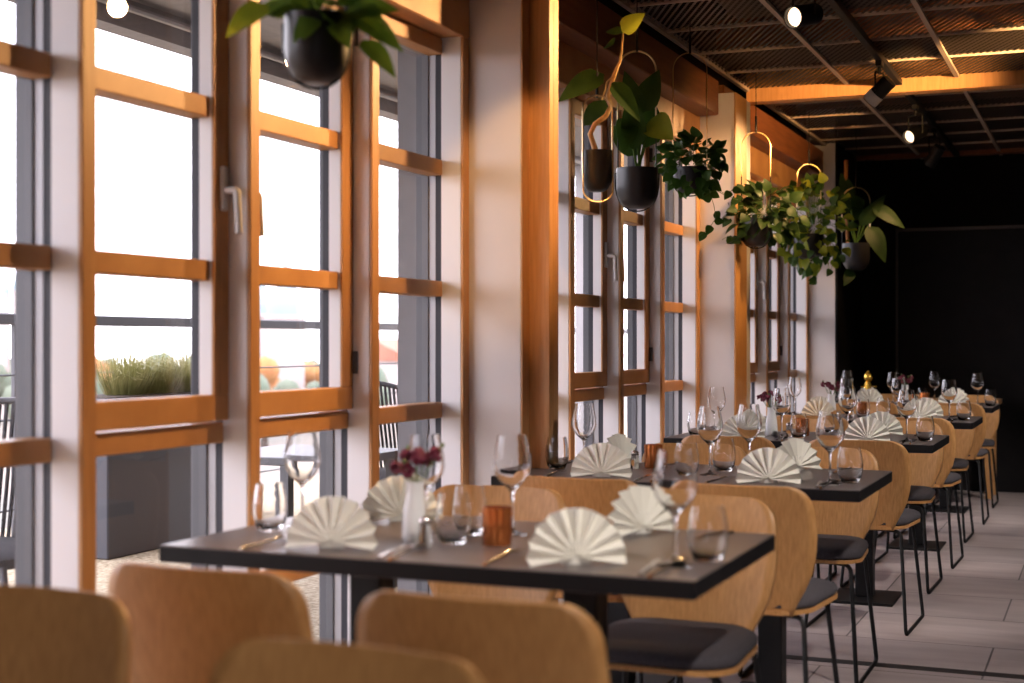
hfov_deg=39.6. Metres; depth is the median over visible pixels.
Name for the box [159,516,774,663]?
dining table
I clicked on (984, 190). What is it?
wall
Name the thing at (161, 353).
tree
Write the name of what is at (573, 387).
window
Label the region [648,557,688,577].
spoon
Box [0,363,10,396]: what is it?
tree
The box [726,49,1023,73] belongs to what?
trim
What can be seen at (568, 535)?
folded napkin
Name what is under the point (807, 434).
copper cup
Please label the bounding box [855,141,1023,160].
trim
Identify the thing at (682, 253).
trim
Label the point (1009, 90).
trim
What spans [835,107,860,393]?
trim
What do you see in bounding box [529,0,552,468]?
wooden post
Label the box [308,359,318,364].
tree
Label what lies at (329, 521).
folded napkin
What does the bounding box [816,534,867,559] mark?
seat cushion
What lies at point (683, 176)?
pot
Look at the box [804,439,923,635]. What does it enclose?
shell chair
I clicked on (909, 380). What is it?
posy
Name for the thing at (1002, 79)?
beam
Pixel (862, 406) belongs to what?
water tumbler
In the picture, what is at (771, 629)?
dining table
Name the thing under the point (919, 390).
water tumbler
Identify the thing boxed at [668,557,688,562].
bowl
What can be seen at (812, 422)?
shell chair
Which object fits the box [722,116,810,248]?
potted plant
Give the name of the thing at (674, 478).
wine glass
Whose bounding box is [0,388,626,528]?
town
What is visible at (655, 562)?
table knife
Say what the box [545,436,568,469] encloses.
water tumbler
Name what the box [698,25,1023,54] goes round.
trim
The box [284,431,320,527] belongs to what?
wine glass
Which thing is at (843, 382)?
wine glass
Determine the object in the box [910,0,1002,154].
trim
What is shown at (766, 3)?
trim
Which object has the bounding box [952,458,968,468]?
seat cushion
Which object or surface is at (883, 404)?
water tumbler
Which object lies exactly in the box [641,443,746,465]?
shell chair
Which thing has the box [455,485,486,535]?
water tumbler
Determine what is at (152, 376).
ornamental grass
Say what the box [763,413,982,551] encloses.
dining table
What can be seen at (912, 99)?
track
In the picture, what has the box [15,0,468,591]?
window
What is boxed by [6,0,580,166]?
trim
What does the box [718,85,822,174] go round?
trim
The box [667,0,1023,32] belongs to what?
trim
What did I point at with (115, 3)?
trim
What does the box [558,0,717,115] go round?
trim
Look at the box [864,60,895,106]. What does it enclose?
track spotlight
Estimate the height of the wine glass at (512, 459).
0.232 m
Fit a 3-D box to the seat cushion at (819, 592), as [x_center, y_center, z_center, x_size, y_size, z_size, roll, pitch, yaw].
[0.738,0.742,4.250,0.420,0.037,0.426,0,0,24]
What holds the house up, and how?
on the town
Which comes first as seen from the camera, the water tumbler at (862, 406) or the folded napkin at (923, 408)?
the folded napkin at (923, 408)
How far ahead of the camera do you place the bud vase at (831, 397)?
8.48 m
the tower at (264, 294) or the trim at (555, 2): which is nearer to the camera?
the trim at (555, 2)
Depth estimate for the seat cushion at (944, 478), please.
7.56 m
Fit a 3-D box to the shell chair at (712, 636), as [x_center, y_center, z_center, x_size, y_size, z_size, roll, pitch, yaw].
[0.399,0.802,3.542,0.443,0.796,0.498,0,0,24]
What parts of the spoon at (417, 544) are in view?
handle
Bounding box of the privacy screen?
[575,166,582,456]
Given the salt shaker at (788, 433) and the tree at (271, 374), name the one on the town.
the tree at (271, 374)
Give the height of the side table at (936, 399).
0.750 m
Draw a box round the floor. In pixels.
[671,489,1023,682]
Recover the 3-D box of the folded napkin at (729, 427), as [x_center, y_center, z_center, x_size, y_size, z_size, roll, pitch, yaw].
[1.077,0.393,6.636,0.206,0.113,0.085,0,0,9]
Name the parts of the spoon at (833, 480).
handle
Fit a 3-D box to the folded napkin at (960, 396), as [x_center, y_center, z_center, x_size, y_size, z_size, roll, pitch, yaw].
[3.068,0.393,9.905,0.206,0.113,0.085,0,0,15]
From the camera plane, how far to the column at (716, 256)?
7.91 m
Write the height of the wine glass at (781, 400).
0.232 m
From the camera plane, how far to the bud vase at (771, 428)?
6.76 m
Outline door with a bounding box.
[895,225,1023,492]
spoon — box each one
[388,542,428,560]
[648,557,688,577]
[819,479,839,488]
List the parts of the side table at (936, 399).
leg, leg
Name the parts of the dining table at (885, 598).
plate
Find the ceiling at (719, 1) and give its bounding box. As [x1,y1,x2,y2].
[715,0,1023,69]
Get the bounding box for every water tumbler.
[252,482,286,531]
[435,491,471,544]
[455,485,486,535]
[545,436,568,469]
[676,442,698,473]
[687,411,698,434]
[688,504,727,562]
[712,438,735,471]
[790,413,807,437]
[830,390,838,401]
[837,446,862,482]
[856,399,869,417]
[876,398,889,412]
[916,388,927,398]
[916,416,934,440]
[956,400,970,420]
[984,390,996,405]
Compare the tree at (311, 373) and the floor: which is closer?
the floor
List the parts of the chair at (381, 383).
seat, frame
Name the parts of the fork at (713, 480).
handle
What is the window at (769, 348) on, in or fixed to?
in the column at (822, 294)
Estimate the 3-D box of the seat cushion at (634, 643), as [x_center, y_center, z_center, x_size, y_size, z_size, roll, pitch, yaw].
[0.388,0.742,3.518,0.420,0.037,0.426,0,0,24]
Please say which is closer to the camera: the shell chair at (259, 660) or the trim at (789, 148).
the shell chair at (259, 660)
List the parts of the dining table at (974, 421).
plate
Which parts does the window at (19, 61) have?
rail, rail, rail, rail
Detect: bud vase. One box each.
[402,480,427,542]
[765,407,777,435]
[828,394,835,409]
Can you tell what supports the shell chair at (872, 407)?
on the floor
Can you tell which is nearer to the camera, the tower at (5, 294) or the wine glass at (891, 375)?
the wine glass at (891, 375)
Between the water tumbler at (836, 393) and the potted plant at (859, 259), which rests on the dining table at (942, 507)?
the water tumbler at (836, 393)
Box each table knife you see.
[377,543,407,558]
[634,474,649,480]
[638,559,660,575]
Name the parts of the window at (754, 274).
rail, rail, sash, handle, lever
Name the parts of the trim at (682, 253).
frame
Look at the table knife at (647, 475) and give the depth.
4.65 m
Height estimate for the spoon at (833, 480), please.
0.015 m
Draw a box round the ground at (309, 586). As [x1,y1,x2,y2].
[0,423,626,640]
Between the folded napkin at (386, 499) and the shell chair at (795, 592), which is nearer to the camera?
the folded napkin at (386, 499)
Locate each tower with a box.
[0,279,10,417]
[12,282,14,312]
[260,286,270,356]
[264,263,306,388]
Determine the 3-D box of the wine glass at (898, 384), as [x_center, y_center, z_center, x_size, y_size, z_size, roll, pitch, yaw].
[2.318,0.334,8.527,0.089,0.232,0.089,0,0,-26]
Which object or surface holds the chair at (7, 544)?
on the ground at (309, 586)
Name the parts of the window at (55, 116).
frame, rail, rail, rail, rail, sash, handle, lever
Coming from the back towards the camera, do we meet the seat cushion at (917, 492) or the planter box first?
the planter box
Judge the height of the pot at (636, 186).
0.165 m
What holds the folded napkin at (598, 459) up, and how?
on the dining table at (771, 629)
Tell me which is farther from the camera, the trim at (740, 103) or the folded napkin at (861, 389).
the folded napkin at (861, 389)
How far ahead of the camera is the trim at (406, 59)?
5.21 m
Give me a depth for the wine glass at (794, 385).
8.72 m
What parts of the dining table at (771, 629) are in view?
plate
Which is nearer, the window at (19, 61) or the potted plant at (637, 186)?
the window at (19, 61)
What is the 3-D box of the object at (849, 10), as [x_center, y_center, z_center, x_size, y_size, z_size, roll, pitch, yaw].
[4.012,-1.700,6.739,6.200,0.160,0.090,0,0,23]
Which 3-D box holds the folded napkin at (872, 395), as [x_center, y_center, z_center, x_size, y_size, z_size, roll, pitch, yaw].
[2.540,0.393,10.115,0.206,0.113,0.085,0,0,-7]
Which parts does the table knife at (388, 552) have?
handle, blade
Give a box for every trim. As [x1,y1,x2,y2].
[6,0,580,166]
[96,0,580,163]
[132,0,626,166]
[398,47,415,592]
[416,37,468,594]
[521,0,528,446]
[553,0,557,601]
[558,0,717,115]
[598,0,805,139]
[613,0,748,91]
[630,0,705,7]
[665,148,699,436]
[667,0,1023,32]
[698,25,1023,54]
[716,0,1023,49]
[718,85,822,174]
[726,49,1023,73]
[734,92,746,414]
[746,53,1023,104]
[755,652,1023,678]
[759,0,923,158]
[763,104,826,145]
[771,88,1023,105]
[789,102,1023,118]
[791,200,808,412]
[796,90,1023,110]
[806,115,1023,130]
[821,128,1023,140]
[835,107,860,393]
[845,139,1023,149]
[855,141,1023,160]
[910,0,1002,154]
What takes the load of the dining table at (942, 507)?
on the floor
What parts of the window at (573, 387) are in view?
rail, rail, rail, sash, sash, handle, lever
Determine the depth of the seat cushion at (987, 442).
10.27 m
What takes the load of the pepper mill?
on the dining table at (942, 507)
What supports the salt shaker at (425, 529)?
on the dining table at (586, 587)
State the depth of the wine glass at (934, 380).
10.28 m
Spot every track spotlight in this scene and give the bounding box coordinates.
[784,0,822,28]
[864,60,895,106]
[903,104,927,143]
[924,128,944,167]
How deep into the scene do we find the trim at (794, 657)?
5.23 m
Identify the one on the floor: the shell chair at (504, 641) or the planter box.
the shell chair at (504, 641)
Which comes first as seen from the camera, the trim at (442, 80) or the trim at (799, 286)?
the trim at (442, 80)
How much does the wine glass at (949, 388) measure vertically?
0.232 m
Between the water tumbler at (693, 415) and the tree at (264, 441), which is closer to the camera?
the water tumbler at (693, 415)
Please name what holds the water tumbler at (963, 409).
on the dining table at (974, 421)
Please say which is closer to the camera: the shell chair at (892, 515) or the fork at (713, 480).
the fork at (713, 480)
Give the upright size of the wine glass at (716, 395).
0.232 m
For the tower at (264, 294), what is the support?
on the town
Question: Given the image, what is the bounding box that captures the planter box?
[96,391,190,559]
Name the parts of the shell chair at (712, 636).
leg, seat, backrest, leg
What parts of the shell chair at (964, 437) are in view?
leg, backrest, seat, leg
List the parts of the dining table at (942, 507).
plate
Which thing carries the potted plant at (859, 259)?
hanging from the ceiling mesh at (954, 111)
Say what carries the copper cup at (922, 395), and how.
on the dining table at (942, 507)
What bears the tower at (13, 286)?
on the town
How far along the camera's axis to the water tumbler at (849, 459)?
4.51 m
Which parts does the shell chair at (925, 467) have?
leg, backrest, seat, leg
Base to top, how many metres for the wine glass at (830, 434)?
0.232 m
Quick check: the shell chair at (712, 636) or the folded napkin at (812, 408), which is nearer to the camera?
the shell chair at (712, 636)
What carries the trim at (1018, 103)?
attached to the wall
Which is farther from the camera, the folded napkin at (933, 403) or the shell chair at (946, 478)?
the folded napkin at (933, 403)
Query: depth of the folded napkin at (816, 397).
8.79 m
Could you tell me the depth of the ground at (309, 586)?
7.21 m
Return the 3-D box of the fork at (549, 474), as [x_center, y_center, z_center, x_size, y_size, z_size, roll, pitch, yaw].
[0.144,0.444,4.805,0.024,0.016,0.204,0,0,20]
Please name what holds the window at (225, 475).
on the floor
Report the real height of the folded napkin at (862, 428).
0.113 m
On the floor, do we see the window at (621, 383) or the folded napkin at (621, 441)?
the window at (621, 383)
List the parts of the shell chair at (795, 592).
leg, backrest, seat, leg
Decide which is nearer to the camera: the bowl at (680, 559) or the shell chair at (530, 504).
the bowl at (680, 559)
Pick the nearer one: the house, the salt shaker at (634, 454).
the salt shaker at (634, 454)
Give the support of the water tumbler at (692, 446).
on the dining table at (771, 629)
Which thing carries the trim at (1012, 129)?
attached to the wall
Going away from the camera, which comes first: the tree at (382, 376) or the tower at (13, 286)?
the tree at (382, 376)
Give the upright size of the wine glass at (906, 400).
0.232 m
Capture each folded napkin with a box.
[285,496,377,550]
[361,476,436,521]
[526,508,625,566]
[571,443,631,477]
[607,434,641,462]
[607,485,677,536]
[721,415,764,437]
[735,448,800,483]
[760,413,765,430]
[777,438,821,469]
[802,399,834,415]
[807,396,827,402]
[844,416,889,440]
[856,387,877,396]
[857,389,881,401]
[868,411,902,434]
[900,401,936,417]
[916,398,943,415]
[938,391,966,402]
[957,388,968,399]
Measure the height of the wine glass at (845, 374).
0.232 m
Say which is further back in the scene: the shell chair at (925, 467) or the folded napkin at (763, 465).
the shell chair at (925, 467)
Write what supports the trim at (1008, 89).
attached to the wall
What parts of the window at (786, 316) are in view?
rail, rail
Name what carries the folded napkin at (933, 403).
on the dining table at (974, 421)
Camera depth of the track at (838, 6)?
6.83 m
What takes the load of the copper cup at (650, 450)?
on the dining table at (771, 629)
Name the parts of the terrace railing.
post, handrail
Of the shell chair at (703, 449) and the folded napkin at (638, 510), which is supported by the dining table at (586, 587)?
the folded napkin at (638, 510)
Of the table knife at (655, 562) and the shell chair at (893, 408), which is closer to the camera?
the table knife at (655, 562)
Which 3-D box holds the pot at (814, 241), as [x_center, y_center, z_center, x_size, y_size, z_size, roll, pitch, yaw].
[1.942,-0.620,9.300,0.190,0.160,0.190,0,0,23]
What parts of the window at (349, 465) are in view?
frame, rail, rail, rail, rail, rail, rail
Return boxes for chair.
[0,397,14,584]
[0,584,131,682]
[108,561,313,682]
[209,637,483,682]
[356,590,609,682]
[379,381,397,480]
[428,484,566,601]
[519,475,683,682]
[608,494,777,682]
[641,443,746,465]
[675,483,839,682]
[681,435,775,454]
[738,447,879,682]
[777,415,848,430]
[777,418,836,579]
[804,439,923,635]
[836,404,884,537]
[840,421,943,593]
[869,402,899,414]
[875,417,963,568]
[881,394,915,414]
[893,406,974,542]
[925,403,988,524]
[934,395,999,507]
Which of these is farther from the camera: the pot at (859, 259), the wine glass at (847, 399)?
the pot at (859, 259)
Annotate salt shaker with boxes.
[418,516,431,546]
[630,450,638,468]
[786,423,791,435]
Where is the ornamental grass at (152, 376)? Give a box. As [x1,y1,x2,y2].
[96,339,190,394]
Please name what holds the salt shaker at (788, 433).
on the dining table at (885, 598)
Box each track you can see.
[826,0,901,84]
[904,95,959,156]
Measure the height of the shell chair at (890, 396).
0.796 m
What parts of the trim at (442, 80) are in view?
frame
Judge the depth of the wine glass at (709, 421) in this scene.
4.76 m
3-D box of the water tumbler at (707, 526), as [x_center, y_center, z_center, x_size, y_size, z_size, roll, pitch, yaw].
[0.402,0.394,2.916,0.082,0.113,0.082,0,0,28]
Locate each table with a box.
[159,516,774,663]
[260,444,397,586]
[491,460,891,682]
[663,431,948,606]
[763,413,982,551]
[835,402,999,513]
[932,398,1001,498]
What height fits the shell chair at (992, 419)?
0.796 m
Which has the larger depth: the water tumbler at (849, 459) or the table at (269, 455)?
the table at (269, 455)
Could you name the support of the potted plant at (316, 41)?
hanging from the ceiling mesh at (954, 111)
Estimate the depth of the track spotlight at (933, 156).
9.71 m
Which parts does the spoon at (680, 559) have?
handle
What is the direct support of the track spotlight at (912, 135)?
attached to the track at (912, 99)
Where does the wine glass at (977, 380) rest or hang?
on the dining table at (942, 507)
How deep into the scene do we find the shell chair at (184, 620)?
2.54 m
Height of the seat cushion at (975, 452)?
0.037 m
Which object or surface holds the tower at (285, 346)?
on the town
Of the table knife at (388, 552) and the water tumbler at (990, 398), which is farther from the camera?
the water tumbler at (990, 398)
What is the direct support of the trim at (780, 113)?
attached to the wall
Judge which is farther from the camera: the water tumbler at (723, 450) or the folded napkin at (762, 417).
the folded napkin at (762, 417)
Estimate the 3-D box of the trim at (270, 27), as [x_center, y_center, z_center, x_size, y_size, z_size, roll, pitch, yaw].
[0.737,-1.650,10.532,1.930,0.100,32.000,0,0,23]
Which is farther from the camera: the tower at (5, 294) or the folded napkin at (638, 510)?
the tower at (5, 294)
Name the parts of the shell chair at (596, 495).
backrest, seat, leg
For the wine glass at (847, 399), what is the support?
on the dining table at (885, 598)
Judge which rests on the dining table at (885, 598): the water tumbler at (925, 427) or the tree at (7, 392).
the water tumbler at (925, 427)
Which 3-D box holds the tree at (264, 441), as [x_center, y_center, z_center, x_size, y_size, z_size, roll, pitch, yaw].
[-23.593,7.486,136.135,4.232,5.429,4.201,0,0,23]
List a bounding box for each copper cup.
[482,505,511,546]
[644,444,662,468]
[806,418,808,435]
[920,393,929,397]
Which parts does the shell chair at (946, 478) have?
leg, backrest, seat, leg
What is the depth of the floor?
6.23 m
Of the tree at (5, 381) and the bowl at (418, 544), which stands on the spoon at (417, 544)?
the bowl at (418, 544)
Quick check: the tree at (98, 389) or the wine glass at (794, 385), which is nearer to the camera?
the wine glass at (794, 385)
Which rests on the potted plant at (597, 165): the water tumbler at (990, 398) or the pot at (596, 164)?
the pot at (596, 164)
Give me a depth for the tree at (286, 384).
155.45 m
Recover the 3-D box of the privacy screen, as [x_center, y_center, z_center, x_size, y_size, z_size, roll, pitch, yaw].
[0.485,-0.160,11.911,0.800,2.600,0.050,0,0,23]
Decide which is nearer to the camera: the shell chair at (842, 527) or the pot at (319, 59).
the pot at (319, 59)
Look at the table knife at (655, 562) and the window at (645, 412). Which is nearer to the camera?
the table knife at (655, 562)
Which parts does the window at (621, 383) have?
frame, rail, rail, rail, sash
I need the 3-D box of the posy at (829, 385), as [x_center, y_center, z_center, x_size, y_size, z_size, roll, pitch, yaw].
[1.911,0.310,8.492,0.112,0.161,0.134,0,0,31]
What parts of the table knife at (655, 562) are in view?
handle, blade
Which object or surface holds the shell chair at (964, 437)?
on the floor
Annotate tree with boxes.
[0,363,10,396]
[2,385,10,418]
[96,358,113,370]
[96,374,104,393]
[147,351,171,361]
[260,355,279,390]
[260,374,270,390]
[260,437,267,446]
[273,378,299,389]
[305,360,318,387]
[306,381,318,387]
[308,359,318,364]
[379,367,388,405]
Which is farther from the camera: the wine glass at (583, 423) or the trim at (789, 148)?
the trim at (789, 148)
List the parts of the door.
frame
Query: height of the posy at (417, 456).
0.162 m
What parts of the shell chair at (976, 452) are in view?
backrest, seat, leg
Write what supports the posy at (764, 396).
in the bud vase at (771, 428)
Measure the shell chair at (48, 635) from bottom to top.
0.796 m
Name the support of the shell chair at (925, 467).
on the floor
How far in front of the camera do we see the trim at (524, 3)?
5.03 m
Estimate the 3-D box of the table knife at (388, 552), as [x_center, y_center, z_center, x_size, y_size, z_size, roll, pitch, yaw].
[-0.253,0.448,3.048,0.015,0.005,0.213,0,0,13]
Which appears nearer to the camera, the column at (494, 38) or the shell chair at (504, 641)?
the shell chair at (504, 641)
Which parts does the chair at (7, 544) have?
leg, seat, frame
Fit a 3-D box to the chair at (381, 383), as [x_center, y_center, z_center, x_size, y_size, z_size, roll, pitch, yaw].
[-0.670,0.670,7.452,0.615,0.945,0.592,0,0,43]
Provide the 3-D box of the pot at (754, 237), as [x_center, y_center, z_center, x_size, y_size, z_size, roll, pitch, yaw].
[1.359,-0.605,7.920,0.170,0.150,0.170,0,0,23]
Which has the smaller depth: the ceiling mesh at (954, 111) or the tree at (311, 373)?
the ceiling mesh at (954, 111)
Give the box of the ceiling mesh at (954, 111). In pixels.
[624,0,1023,155]
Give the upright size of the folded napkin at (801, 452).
0.113 m
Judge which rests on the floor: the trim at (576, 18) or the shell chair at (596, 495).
the shell chair at (596, 495)
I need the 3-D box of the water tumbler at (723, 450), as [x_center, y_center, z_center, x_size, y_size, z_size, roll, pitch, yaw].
[0.734,0.394,4.928,0.082,0.113,0.082,0,0,6]
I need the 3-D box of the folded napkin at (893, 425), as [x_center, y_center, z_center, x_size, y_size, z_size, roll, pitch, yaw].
[1.780,0.393,6.872,0.206,0.113,0.085,0,0,0]
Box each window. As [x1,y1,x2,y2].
[0,40,50,467]
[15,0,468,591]
[191,0,357,581]
[319,14,441,642]
[558,40,699,602]
[583,111,652,446]
[627,139,682,461]
[750,145,808,415]
[750,178,765,381]
[769,191,796,411]
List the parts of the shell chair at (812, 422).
backrest, leg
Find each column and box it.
[468,0,520,484]
[700,92,749,424]
[806,109,834,399]
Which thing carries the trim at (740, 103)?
attached to the column at (716, 256)
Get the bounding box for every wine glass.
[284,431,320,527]
[409,434,444,535]
[493,434,530,536]
[571,403,596,448]
[653,449,696,567]
[697,406,722,475]
[707,387,725,410]
[736,404,761,453]
[772,388,790,437]
[787,377,801,414]
[816,410,844,484]
[838,387,856,435]
[839,379,853,418]
[841,371,852,378]
[887,372,898,403]
[891,378,905,416]
[897,390,916,441]
[928,371,940,399]
[941,380,956,420]
[971,373,983,403]
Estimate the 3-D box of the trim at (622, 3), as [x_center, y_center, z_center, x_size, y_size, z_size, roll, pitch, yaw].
[-0.790,-1.504,3.236,0.025,0.032,11.360,0,0,23]
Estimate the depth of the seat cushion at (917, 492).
6.83 m
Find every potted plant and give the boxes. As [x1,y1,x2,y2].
[226,0,402,89]
[558,0,644,202]
[610,0,672,211]
[652,33,742,240]
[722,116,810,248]
[777,150,858,284]
[836,160,904,285]
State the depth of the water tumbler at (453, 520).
3.14 m
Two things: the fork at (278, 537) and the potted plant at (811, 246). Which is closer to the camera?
the fork at (278, 537)
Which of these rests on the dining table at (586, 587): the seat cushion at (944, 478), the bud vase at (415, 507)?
the bud vase at (415, 507)
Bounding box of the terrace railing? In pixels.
[0,313,626,536]
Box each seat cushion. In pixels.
[608,617,757,670]
[774,577,837,609]
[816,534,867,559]
[881,508,920,525]
[908,485,935,500]
[935,472,960,484]
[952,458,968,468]
[968,448,987,456]
[981,439,994,446]
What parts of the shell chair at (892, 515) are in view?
leg, backrest, seat, leg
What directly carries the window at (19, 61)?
on the floor
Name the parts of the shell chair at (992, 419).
backrest, leg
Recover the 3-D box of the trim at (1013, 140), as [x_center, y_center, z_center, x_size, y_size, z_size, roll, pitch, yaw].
[5.371,-1.503,9.942,6.165,0.018,0.012,0,0,23]
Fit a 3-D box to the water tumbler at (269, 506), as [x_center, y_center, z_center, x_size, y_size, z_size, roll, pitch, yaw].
[-0.575,0.394,3.379,0.082,0.113,0.082,0,0,28]
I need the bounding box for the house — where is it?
[379,339,397,404]
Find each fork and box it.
[239,536,286,549]
[482,548,525,565]
[544,469,565,475]
[705,475,735,482]
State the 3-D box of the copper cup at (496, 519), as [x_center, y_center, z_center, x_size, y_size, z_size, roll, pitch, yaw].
[-0.033,0.408,3.147,0.065,0.084,0.065,0,0,23]
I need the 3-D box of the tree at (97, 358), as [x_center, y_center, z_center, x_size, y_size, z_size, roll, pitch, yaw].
[-69.928,6.331,239.024,5.061,7.739,4.866,0,0,23]
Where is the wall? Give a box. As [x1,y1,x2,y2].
[861,97,1023,393]
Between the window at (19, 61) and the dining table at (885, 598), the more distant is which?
the dining table at (885, 598)
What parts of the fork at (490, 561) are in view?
handle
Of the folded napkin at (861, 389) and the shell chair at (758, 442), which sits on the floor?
the shell chair at (758, 442)
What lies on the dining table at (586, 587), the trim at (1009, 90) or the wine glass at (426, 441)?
the wine glass at (426, 441)
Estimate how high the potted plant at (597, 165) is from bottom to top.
0.980 m
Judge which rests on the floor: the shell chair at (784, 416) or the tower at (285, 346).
the shell chair at (784, 416)
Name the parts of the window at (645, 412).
frame, rail, rail, rail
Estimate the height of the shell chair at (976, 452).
0.796 m
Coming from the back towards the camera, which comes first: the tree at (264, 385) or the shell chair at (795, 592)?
the tree at (264, 385)
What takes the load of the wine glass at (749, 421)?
on the dining table at (771, 629)
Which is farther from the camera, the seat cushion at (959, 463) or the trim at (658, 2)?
the seat cushion at (959, 463)
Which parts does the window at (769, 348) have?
rail, rail, rail, sash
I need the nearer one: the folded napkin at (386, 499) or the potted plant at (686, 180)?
the folded napkin at (386, 499)
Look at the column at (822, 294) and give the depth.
10.81 m
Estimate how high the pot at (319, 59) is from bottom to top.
0.148 m
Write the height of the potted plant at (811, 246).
1.138 m
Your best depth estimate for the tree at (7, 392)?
124.36 m
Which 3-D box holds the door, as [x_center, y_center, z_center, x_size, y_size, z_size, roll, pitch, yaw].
[3.863,0.138,11.343,1.570,2.125,0.090,0,0,23]
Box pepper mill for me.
[861,371,876,389]
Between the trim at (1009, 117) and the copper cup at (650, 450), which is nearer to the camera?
the copper cup at (650, 450)
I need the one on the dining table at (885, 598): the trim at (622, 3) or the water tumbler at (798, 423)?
the water tumbler at (798, 423)
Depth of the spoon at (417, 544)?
3.03 m
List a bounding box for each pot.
[284,9,348,85]
[581,149,611,191]
[616,166,657,208]
[673,166,706,193]
[741,218,771,246]
[794,233,823,258]
[842,242,869,269]
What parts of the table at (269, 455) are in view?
leg, leg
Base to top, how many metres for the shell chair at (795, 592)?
0.796 m
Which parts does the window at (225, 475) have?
frame, lever, rail, rail, rail, rail, rail, sash, sash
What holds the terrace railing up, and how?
on the ground at (309, 586)
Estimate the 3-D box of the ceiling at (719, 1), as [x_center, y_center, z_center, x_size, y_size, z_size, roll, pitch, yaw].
[2.567,-2.050,3.804,6.600,0.100,15.000,0,0,23]
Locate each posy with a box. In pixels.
[389,442,444,481]
[757,390,773,407]
[820,380,839,393]
[899,374,913,384]
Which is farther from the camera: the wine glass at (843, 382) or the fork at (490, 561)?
the wine glass at (843, 382)
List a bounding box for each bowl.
[410,542,428,547]
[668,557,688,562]
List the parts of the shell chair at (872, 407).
backrest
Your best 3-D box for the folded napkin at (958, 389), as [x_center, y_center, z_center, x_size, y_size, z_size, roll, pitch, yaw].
[3.228,0.393,10.357,0.206,0.113,0.085,0,0,-24]
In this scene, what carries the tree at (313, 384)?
on the town
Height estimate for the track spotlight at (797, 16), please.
0.244 m
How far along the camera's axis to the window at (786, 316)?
10.20 m
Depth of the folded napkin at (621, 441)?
5.22 m
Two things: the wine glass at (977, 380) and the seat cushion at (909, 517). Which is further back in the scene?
the wine glass at (977, 380)
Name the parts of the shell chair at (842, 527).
leg, backrest, seat, leg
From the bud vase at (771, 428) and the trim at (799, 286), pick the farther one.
the trim at (799, 286)

